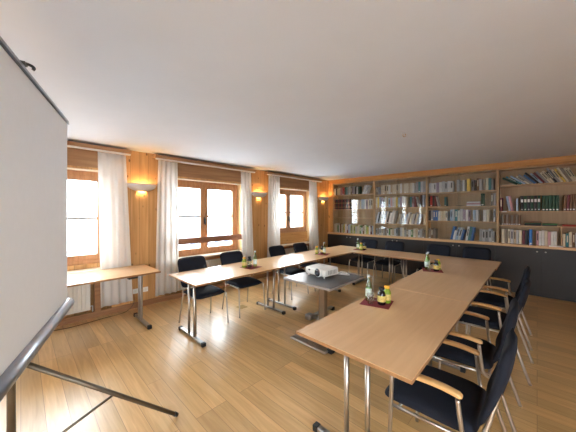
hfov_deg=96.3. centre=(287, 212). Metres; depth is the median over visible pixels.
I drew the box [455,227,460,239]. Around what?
book
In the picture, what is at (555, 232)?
book
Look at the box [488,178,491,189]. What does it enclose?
book
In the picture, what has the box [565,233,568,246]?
book
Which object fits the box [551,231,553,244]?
book
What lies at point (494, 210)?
book
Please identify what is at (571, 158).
trim
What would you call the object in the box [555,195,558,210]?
book
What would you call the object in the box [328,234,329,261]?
trim
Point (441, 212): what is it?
book
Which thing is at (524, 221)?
book
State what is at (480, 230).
book
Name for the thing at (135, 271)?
side table
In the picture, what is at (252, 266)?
napkin
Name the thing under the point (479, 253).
chair
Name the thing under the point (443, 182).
book
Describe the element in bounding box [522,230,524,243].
book
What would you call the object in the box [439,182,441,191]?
book
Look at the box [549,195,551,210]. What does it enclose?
book
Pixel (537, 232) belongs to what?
book
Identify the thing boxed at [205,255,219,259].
trim
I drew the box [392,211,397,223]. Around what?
book
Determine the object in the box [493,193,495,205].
book
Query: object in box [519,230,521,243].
book
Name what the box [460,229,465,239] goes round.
book
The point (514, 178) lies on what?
book
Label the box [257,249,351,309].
conference table
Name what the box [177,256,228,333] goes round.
chair
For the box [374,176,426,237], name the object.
bookcase
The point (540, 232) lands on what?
book
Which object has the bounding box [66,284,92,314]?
radiator
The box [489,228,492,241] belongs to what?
book
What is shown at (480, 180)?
book
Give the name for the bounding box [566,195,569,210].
book
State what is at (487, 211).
book
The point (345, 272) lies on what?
power cable
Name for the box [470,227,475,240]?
book
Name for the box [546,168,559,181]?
book
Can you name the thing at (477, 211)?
book
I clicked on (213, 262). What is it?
radiator
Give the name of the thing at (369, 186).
book
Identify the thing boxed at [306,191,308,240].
trim
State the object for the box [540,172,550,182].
book
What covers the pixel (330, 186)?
trim
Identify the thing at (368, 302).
napkin
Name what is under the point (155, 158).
rail
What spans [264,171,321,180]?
trim
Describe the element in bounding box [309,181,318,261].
curtain
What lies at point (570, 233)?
book
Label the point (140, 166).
wall
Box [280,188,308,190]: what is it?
trim
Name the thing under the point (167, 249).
curtain
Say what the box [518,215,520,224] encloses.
book
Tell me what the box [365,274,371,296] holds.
water bottle
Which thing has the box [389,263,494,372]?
conference table
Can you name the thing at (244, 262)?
juice bottle
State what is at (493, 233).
book
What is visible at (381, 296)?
juice bottle
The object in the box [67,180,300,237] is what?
window pane
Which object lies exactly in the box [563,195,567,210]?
book
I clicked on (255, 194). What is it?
wall sconce
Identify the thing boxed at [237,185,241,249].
trim
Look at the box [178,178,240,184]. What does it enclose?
trim
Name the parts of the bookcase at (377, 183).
panel, shelf, shelf, panel, shelf, panel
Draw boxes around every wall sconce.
[127,183,155,191]
[252,192,266,197]
[319,197,327,200]
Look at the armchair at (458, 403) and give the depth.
1.50 m
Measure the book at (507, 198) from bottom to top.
0.309 m
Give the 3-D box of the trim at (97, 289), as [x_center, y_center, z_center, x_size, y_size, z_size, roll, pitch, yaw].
[-2.928,1.235,3.964,0.080,0.540,0.085,0,0,44]
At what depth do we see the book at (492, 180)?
5.48 m
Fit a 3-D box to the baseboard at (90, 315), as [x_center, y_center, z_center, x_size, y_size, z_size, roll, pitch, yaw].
[-2.562,1.552,4.316,0.018,0.095,11.050,0,0,44]
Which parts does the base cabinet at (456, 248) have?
door, door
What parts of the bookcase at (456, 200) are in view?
panel, panel, shelf, shelf, shelf, panel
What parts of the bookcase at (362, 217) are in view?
panel, panel, shelf, shelf, panel, panel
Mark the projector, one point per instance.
(318, 269)
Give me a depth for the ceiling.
1.94 m
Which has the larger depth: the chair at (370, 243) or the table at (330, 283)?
the chair at (370, 243)
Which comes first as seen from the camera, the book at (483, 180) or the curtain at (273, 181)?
the book at (483, 180)
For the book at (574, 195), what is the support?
on the bookcase at (560, 217)
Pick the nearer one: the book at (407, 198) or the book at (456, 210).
the book at (456, 210)
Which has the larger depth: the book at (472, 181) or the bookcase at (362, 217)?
the bookcase at (362, 217)
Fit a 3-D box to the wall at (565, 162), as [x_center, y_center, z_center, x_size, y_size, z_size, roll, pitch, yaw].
[4.011,0.285,6.205,7.450,2.630,0.100,0,0,44]
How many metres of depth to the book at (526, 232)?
5.10 m
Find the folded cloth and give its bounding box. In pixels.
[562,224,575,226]
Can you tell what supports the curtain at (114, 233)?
hanging from the rail at (70, 146)
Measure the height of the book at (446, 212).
0.224 m
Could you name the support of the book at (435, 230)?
on the countertop
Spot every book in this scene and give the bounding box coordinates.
[350,199,353,208]
[358,186,361,193]
[366,185,371,193]
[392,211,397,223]
[406,197,409,206]
[412,183,415,192]
[414,196,417,206]
[417,214,422,224]
[418,182,420,192]
[422,195,425,206]
[422,230,425,237]
[423,181,425,191]
[423,214,425,224]
[428,210,430,219]
[428,228,430,237]
[431,183,433,192]
[433,210,435,220]
[433,228,437,238]
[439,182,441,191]
[440,211,442,220]
[442,181,444,191]
[444,197,447,205]
[445,182,447,191]
[445,211,448,220]
[450,181,453,191]
[450,226,456,239]
[452,209,454,220]
[455,209,458,220]
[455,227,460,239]
[457,180,460,191]
[458,227,463,239]
[460,181,462,190]
[460,209,463,220]
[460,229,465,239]
[463,180,465,190]
[463,210,465,220]
[465,226,469,239]
[467,179,470,190]
[468,210,470,220]
[468,226,472,240]
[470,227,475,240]
[471,180,473,190]
[473,210,475,220]
[474,180,476,190]
[476,210,479,220]
[479,179,481,189]
[479,229,482,240]
[481,193,484,205]
[482,179,485,189]
[482,229,484,241]
[483,210,485,221]
[485,230,488,241]
[486,210,489,221]
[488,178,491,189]
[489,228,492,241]
[491,179,494,189]
[492,231,495,241]
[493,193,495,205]
[493,209,495,221]
[500,198,502,210]
[502,178,517,184]
[502,229,504,242]
[505,228,507,242]
[506,176,521,183]
[506,196,510,210]
[508,196,513,210]
[508,215,510,224]
[508,229,510,242]
[510,176,525,183]
[511,229,513,243]
[513,215,515,224]
[516,176,529,183]
[516,198,518,210]
[516,230,518,243]
[518,174,532,183]
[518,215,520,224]
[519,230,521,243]
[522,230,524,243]
[523,175,535,183]
[524,221,540,222]
[524,224,540,225]
[525,173,538,183]
[525,230,527,244]
[529,229,531,244]
[530,173,542,182]
[533,172,545,182]
[536,171,547,182]
[536,231,538,244]
[537,195,540,210]
[539,231,541,244]
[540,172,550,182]
[542,171,553,182]
[542,195,544,210]
[542,230,543,245]
[544,230,547,245]
[545,195,548,210]
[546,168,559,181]
[546,171,556,182]
[548,231,550,245]
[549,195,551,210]
[551,169,562,181]
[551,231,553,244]
[552,195,554,210]
[554,169,565,181]
[554,231,556,245]
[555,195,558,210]
[556,167,568,181]
[560,168,571,181]
[562,234,565,246]
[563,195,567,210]
[564,168,574,181]
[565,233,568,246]
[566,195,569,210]
[567,167,575,180]
[568,232,571,246]
[569,194,573,210]
[572,194,575,210]
[572,232,574,247]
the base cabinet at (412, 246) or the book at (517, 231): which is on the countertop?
the book at (517, 231)
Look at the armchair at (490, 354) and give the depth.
2.00 m
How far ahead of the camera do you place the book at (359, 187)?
7.64 m
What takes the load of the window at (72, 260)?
in the wall at (140, 166)
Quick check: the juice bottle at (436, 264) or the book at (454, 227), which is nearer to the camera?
the juice bottle at (436, 264)
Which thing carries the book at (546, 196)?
on the bookcase at (560, 217)
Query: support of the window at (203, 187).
in the wall at (140, 166)
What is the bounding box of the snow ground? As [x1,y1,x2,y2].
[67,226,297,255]
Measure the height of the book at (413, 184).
0.250 m
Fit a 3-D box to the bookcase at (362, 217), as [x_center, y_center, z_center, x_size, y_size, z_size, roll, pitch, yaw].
[2.018,-0.133,7.848,1.378,1.534,0.287,0,0,44]
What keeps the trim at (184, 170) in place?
attached to the wall at (140, 166)
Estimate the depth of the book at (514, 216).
5.24 m
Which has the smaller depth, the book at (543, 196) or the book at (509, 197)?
the book at (543, 196)
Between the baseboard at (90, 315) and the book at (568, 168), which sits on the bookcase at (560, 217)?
the book at (568, 168)
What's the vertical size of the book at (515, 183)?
0.169 m
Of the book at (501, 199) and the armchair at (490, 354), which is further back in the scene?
the book at (501, 199)
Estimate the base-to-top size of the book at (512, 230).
0.291 m
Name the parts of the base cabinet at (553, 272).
door, door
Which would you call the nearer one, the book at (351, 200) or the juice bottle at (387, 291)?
the juice bottle at (387, 291)
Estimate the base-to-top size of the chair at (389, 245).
0.911 m
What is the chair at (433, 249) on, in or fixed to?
on the floor
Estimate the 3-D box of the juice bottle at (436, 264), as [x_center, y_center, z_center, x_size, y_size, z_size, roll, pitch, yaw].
[2.172,0.778,3.783,0.075,0.160,0.075,0,0,44]
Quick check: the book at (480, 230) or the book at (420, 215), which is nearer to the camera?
the book at (480, 230)
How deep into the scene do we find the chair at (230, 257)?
4.28 m
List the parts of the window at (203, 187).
sash, sash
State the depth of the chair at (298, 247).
5.75 m
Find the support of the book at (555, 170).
on the bookcase at (560, 217)
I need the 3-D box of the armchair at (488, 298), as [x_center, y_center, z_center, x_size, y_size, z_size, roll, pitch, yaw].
[2.764,1.140,3.394,0.661,0.927,0.630,0,0,43]
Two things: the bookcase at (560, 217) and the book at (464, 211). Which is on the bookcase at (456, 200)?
the book at (464, 211)
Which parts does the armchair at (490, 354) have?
seat frame, seat, armrest, armrest, arm post, arm post, backrest, leg, leg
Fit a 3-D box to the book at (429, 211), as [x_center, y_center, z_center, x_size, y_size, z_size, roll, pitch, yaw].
[3.523,0.071,6.373,0.053,0.247,0.172,0,0,44]
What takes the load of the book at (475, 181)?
on the bookcase at (456, 200)
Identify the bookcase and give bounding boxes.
[333,181,373,234]
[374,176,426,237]
[427,169,497,242]
[498,162,575,245]
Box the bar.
[178,234,241,244]
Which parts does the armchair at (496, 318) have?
seat frame, seat, armrest, armrest, arm post, arm post, leg, backrest, leg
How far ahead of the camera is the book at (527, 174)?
5.05 m
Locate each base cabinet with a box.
[330,234,370,268]
[370,237,423,274]
[423,240,494,288]
[495,245,575,301]
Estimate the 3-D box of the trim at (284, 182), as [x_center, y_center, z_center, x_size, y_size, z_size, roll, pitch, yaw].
[0.145,-0.805,7.123,0.012,0.250,1.590,0,0,44]
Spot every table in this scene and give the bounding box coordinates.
[67,264,160,329]
[168,260,287,347]
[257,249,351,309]
[283,271,363,354]
[296,287,469,431]
[326,245,402,284]
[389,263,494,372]
[390,252,500,277]
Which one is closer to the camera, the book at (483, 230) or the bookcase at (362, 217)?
the book at (483, 230)
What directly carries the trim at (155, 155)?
attached to the wall at (140, 166)
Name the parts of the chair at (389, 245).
seat, backrest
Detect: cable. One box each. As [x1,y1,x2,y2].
[54,303,133,330]
[345,272,373,292]
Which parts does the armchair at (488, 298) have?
seat, armrest, armrest, backrest, leg, leg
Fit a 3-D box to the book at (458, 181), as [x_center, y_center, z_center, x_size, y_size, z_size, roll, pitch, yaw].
[3.943,-0.614,5.957,0.051,0.268,0.158,0,0,44]
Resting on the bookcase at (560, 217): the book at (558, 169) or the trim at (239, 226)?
the book at (558, 169)
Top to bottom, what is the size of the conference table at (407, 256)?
0.740 m
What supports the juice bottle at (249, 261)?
on the napkin at (252, 266)
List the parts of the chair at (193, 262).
leg, leg, backrest, seat, leg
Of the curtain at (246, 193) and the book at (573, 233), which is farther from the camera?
the curtain at (246, 193)
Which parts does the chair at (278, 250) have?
backrest, seat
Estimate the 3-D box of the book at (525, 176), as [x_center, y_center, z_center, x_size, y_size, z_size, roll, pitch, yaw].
[4.804,-0.658,5.127,0.186,0.196,0.160,0,0,44]
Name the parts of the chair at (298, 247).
backrest, seat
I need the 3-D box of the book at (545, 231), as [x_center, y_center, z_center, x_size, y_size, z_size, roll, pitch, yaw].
[4.974,0.490,4.973,0.040,0.288,0.174,0,0,44]
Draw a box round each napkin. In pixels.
[240,265,261,269]
[360,296,393,309]
[422,268,442,272]
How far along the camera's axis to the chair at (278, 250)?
5.13 m
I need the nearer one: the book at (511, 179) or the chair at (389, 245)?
the book at (511, 179)
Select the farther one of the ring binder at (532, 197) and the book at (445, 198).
the book at (445, 198)
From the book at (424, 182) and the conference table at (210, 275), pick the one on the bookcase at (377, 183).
the book at (424, 182)
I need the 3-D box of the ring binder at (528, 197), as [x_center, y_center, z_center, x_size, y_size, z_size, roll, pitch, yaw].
[4.808,-0.179,5.151,0.046,0.302,0.203,0,0,44]
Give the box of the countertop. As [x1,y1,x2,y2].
[327,232,575,250]
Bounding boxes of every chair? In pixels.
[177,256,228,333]
[220,251,265,317]
[269,245,308,299]
[293,242,321,291]
[348,239,377,281]
[373,241,403,282]
[416,244,450,271]
[462,247,491,290]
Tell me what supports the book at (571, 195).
on the bookcase at (560, 217)
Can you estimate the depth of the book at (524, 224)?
5.04 m
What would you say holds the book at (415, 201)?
on the bookcase at (377, 183)
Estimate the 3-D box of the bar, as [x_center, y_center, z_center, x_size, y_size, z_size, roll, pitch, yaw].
[-1.652,0.555,5.321,0.030,0.120,1.674,0,0,44]
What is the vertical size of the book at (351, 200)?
0.307 m
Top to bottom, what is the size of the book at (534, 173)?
0.223 m
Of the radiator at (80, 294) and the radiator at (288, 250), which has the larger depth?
the radiator at (288, 250)
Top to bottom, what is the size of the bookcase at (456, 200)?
1.534 m
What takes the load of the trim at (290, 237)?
attached to the wall at (140, 166)
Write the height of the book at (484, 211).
0.254 m
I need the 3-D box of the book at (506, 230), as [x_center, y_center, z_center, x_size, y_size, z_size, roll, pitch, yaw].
[4.556,0.485,5.379,0.046,0.297,0.177,0,0,44]
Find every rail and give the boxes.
[67,145,130,155]
[155,158,254,172]
[267,174,321,181]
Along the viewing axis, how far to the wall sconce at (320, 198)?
7.98 m
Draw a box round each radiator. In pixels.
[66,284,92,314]
[179,258,220,290]
[285,246,307,253]
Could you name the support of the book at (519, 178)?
on the bookcase at (560, 217)
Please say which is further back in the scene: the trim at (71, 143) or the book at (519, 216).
the book at (519, 216)
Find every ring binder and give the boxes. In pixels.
[520,196,523,210]
[524,196,526,210]
[527,196,529,210]
[531,196,533,210]
[534,196,536,210]
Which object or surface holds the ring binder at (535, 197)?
on the bookcase at (560, 217)
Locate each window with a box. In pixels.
[67,170,99,265]
[178,180,236,256]
[280,189,305,232]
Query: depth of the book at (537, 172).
4.96 m
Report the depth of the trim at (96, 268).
3.87 m
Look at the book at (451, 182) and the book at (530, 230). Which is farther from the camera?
the book at (451, 182)
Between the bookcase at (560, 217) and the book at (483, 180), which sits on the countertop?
the bookcase at (560, 217)
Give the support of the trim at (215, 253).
attached to the wall at (140, 166)
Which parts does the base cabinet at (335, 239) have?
door, door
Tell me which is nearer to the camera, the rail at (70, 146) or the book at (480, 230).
the rail at (70, 146)
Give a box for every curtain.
[98,152,132,307]
[155,160,178,295]
[241,172,253,275]
[267,175,279,270]
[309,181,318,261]
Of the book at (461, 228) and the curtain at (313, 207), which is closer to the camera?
the book at (461, 228)
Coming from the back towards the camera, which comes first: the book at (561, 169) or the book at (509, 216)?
the book at (509, 216)
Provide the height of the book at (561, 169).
0.271 m
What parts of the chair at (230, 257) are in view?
leg, backrest, leg, seat, leg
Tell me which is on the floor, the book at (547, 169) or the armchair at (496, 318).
the armchair at (496, 318)
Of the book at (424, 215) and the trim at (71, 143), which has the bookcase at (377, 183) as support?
the book at (424, 215)
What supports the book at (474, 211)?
on the bookcase at (456, 200)
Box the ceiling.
[0,0,575,180]
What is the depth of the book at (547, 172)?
4.87 m
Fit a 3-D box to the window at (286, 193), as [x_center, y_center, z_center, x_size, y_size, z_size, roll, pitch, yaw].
[0.002,-0.039,7.262,0.153,1.198,1.566,0,0,44]
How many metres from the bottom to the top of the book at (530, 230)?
0.298 m
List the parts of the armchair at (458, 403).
leg, seat frame, seat, armrest, arm post, armrest, arm post, leg, backrest, leg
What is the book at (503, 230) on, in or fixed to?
on the countertop
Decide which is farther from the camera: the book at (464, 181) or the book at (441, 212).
the book at (441, 212)
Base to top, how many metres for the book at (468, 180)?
0.276 m
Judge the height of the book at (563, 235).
0.237 m
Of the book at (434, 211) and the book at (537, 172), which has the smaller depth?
the book at (537, 172)
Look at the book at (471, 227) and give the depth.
5.74 m
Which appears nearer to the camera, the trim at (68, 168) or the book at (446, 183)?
the trim at (68, 168)
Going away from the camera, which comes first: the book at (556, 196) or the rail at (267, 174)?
the book at (556, 196)
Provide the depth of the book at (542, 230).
4.94 m
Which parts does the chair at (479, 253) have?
backrest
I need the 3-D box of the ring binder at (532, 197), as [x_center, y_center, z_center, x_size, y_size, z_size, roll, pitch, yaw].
[4.842,-0.178,5.116,0.046,0.300,0.200,0,0,44]
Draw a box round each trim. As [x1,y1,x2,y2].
[67,141,131,153]
[67,148,97,167]
[67,167,97,171]
[67,267,99,273]
[94,282,100,311]
[152,154,255,171]
[177,163,240,182]
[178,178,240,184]
[179,250,241,258]
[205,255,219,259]
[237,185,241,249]
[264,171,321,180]
[280,177,308,188]
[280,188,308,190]
[280,231,306,244]
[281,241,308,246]
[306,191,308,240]
[328,155,575,183]
[328,184,332,231]
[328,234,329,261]
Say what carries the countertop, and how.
on the base cabinet at (335, 239)
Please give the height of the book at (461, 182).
0.244 m
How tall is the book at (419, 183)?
0.274 m
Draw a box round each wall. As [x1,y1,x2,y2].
[64,147,327,317]
[336,162,574,183]
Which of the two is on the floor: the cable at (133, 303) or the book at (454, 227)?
the cable at (133, 303)
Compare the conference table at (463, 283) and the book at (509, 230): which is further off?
the book at (509, 230)
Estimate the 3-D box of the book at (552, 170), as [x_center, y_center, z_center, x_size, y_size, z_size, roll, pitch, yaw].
[5.073,-0.689,4.867,0.160,0.257,0.161,0,0,44]
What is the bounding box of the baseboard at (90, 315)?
[57,259,327,326]
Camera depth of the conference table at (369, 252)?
5.69 m
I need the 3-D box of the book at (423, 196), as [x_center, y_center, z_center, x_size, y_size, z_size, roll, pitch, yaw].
[3.421,-0.287,6.471,0.045,0.297,0.175,0,0,44]
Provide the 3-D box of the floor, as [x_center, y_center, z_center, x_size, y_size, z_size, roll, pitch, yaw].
[0.017,1.650,2.069,7.450,0.100,11.600,0,0,44]
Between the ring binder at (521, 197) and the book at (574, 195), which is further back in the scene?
the ring binder at (521, 197)
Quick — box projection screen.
[0,36,178,431]
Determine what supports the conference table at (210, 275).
on the floor
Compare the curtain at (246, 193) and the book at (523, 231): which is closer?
the book at (523, 231)
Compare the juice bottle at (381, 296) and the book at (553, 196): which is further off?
the book at (553, 196)
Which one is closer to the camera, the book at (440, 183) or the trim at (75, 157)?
the trim at (75, 157)
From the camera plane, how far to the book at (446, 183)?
6.06 m
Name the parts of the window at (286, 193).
sash, sash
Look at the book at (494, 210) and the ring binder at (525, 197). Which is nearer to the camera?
the ring binder at (525, 197)
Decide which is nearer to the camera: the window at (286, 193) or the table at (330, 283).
the table at (330, 283)
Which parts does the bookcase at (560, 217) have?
panel, panel, shelf, shelf, shelf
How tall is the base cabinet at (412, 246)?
0.920 m
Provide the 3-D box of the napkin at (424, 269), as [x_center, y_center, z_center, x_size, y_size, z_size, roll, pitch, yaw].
[2.147,0.859,3.835,0.260,0.002,0.260,0,0,24]
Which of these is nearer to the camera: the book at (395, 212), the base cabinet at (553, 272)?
the base cabinet at (553, 272)
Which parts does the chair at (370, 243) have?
seat, backrest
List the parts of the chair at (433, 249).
backrest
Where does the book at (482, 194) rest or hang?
on the bookcase at (456, 200)
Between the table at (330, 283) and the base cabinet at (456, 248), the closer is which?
the table at (330, 283)
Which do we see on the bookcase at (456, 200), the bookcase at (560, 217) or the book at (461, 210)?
the book at (461, 210)
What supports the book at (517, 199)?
on the bookcase at (560, 217)
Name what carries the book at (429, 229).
on the countertop
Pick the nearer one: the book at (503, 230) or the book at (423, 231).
the book at (503, 230)
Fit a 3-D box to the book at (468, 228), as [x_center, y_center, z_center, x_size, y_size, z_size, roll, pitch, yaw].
[4.072,0.473,5.829,0.086,0.322,0.155,0,0,44]
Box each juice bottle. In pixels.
[242,257,246,267]
[247,256,251,266]
[377,287,385,305]
[384,285,390,303]
[433,260,438,270]
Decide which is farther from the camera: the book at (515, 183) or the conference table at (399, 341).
the book at (515, 183)
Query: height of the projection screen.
2.423 m
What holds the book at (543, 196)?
on the bookcase at (560, 217)
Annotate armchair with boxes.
[385,328,517,431]
[427,297,521,431]
[455,278,533,385]
[468,266,532,350]
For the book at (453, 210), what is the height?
0.271 m
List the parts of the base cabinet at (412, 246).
door, door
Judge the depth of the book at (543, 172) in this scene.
4.91 m
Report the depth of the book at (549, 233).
4.88 m
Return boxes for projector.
[306,263,337,278]
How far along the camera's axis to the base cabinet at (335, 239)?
7.80 m
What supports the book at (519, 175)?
on the bookcase at (560, 217)
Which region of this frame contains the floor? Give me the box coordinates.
[0,262,575,431]
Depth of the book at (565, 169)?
4.71 m
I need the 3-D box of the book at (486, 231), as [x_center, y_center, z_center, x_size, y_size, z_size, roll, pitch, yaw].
[4.322,0.504,5.594,0.051,0.259,0.165,0,0,44]
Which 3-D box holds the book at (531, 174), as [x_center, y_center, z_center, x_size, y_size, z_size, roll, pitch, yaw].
[4.870,-0.667,5.063,0.177,0.215,0.161,0,0,44]
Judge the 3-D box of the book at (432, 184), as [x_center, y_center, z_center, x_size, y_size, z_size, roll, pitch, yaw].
[3.568,-0.595,6.331,0.049,0.231,0.175,0,0,44]
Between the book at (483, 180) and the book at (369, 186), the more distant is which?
the book at (369, 186)
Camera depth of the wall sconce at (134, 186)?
4.30 m
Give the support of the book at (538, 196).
on the bookcase at (560, 217)

